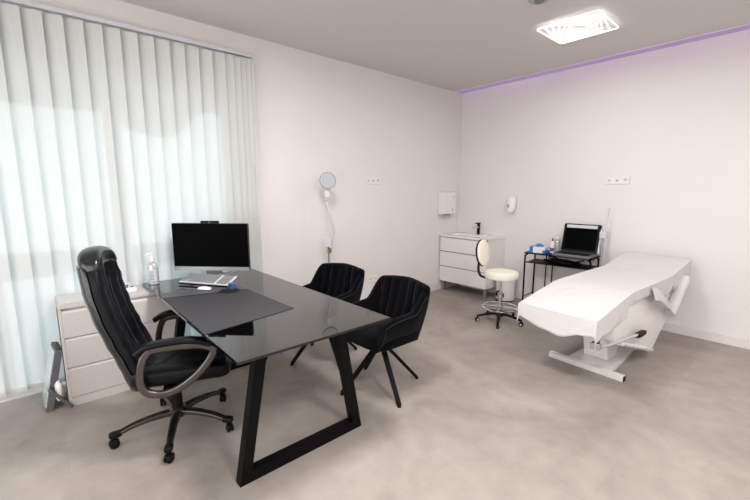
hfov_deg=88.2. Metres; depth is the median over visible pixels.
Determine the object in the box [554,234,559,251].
bottle
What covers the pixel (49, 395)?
stand
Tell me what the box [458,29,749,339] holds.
wall
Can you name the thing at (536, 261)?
shelf
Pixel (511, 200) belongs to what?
soap dispenser
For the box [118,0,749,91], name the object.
ceiling
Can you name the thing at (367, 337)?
seat cushion
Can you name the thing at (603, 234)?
holder
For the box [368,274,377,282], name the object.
wall socket
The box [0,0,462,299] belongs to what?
wall
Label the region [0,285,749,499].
floor
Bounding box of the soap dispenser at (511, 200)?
[506,196,516,213]
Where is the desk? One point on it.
(315, 316)
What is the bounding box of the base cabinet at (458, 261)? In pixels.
[439,232,505,299]
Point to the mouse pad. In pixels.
(226, 290)
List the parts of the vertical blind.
rail, pull cord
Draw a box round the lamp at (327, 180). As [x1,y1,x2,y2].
[319,172,335,262]
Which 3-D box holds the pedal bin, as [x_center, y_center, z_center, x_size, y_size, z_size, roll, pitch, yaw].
[1.788,0.483,5.321,0.308,0.425,0.276,-8,12,-41]
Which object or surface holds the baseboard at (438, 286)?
attached to the wall at (316, 115)
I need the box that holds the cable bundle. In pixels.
[543,256,583,265]
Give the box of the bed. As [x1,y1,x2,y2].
[549,286,673,381]
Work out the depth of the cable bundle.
4.65 m
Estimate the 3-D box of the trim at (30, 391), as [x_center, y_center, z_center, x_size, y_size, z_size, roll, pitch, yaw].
[-2.349,1.030,3.131,2.450,0.012,0.130,-8,12,-41]
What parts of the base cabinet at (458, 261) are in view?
leg, drawer, drawer, drawer, leg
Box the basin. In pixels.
[439,232,505,240]
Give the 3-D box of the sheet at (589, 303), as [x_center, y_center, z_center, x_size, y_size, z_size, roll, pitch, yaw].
[2.139,0.357,3.478,2.029,0.426,0.611,-7,11,-37]
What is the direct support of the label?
on the sanitizer bottle at (153, 274)
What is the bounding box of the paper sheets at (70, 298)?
[56,293,83,304]
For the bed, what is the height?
0.815 m
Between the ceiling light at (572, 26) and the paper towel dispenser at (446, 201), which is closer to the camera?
the ceiling light at (572, 26)
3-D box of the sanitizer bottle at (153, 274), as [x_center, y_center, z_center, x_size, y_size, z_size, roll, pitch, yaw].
[-1.774,0.149,3.083,0.087,0.253,0.070,-2,9,-11]
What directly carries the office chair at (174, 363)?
on the floor
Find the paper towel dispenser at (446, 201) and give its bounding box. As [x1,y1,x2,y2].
[438,192,455,218]
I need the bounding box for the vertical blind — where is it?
[0,0,262,396]
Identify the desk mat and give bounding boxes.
[160,285,292,334]
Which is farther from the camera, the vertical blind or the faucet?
the faucet
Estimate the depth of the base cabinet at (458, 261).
5.51 m
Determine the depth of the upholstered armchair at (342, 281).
3.57 m
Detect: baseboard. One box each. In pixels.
[429,281,455,291]
[459,284,749,349]
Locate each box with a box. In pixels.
[228,282,235,288]
[529,243,547,253]
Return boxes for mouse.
[197,286,211,289]
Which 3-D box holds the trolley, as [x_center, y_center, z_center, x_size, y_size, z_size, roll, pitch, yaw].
[2.269,0.411,4.771,0.770,0.735,0.360,8,12,43]
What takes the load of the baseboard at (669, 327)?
attached to the wall at (673, 120)
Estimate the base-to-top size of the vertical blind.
2.690 m
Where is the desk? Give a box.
[142,268,389,487]
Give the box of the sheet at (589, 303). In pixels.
[517,252,691,344]
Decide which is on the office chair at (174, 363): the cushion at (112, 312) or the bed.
the cushion at (112, 312)
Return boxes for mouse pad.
[219,288,239,292]
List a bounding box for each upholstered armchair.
[290,263,364,368]
[340,275,430,407]
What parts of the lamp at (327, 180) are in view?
arm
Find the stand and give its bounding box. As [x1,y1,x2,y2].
[42,341,72,411]
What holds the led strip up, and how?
attached to the trim
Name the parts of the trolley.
leg, leg, leg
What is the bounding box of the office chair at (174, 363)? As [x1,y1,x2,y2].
[76,246,233,463]
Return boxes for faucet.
[472,222,480,234]
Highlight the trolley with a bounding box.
[522,251,599,299]
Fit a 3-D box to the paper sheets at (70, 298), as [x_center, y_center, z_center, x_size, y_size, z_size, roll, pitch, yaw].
[-2.147,0.341,2.797,0.245,0.004,0.275,-8,12,-41]
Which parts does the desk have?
leg frame, leg frame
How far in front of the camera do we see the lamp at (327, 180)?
4.12 m
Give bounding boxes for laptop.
[552,223,602,259]
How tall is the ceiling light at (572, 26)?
0.030 m
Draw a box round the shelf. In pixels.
[526,258,596,269]
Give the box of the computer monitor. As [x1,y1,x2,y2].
[171,221,250,274]
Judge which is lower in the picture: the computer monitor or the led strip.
the computer monitor
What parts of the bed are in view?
plate, lever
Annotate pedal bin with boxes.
[496,280,515,301]
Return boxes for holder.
[599,208,610,266]
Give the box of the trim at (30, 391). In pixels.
[0,381,65,402]
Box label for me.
[147,269,156,280]
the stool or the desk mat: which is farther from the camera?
the stool
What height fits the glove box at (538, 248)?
0.114 m
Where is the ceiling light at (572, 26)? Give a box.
[537,10,618,43]
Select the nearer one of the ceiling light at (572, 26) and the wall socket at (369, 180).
the ceiling light at (572, 26)
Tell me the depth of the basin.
5.60 m
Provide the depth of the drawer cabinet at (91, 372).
2.76 m
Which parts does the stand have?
glossy panel, frame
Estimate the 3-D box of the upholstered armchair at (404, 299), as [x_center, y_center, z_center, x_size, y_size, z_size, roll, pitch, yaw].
[0.048,0.648,2.938,0.638,0.825,0.629,-8,12,-41]
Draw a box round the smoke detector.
[527,0,548,4]
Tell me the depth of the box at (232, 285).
2.92 m
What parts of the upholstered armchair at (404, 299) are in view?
leg, leg, leg, leg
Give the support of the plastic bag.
on the stand
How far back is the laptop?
4.59 m
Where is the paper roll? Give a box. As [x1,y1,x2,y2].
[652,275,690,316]
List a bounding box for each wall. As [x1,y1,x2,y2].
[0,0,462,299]
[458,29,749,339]
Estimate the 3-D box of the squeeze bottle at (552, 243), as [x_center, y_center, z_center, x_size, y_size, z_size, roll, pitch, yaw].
[2.200,-0.059,4.796,0.053,0.186,0.052,-8,12,-41]
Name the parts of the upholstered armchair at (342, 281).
leg, leg, leg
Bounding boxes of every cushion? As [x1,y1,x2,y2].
[86,260,152,388]
[346,317,418,351]
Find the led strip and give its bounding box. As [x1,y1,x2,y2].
[458,24,749,92]
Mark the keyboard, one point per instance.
(213, 280)
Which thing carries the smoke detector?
attached to the ceiling
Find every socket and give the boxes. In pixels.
[366,177,379,183]
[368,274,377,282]
[605,176,629,183]
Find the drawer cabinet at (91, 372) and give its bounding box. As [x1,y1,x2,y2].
[54,285,175,405]
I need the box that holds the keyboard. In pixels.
[179,273,236,287]
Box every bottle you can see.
[145,253,158,284]
[550,238,554,252]
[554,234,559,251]
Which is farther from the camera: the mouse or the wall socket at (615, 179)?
the wall socket at (615, 179)
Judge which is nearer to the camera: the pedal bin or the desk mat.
the desk mat
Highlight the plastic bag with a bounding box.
[54,379,64,400]
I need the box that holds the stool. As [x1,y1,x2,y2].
[475,239,522,328]
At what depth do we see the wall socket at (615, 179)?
4.37 m

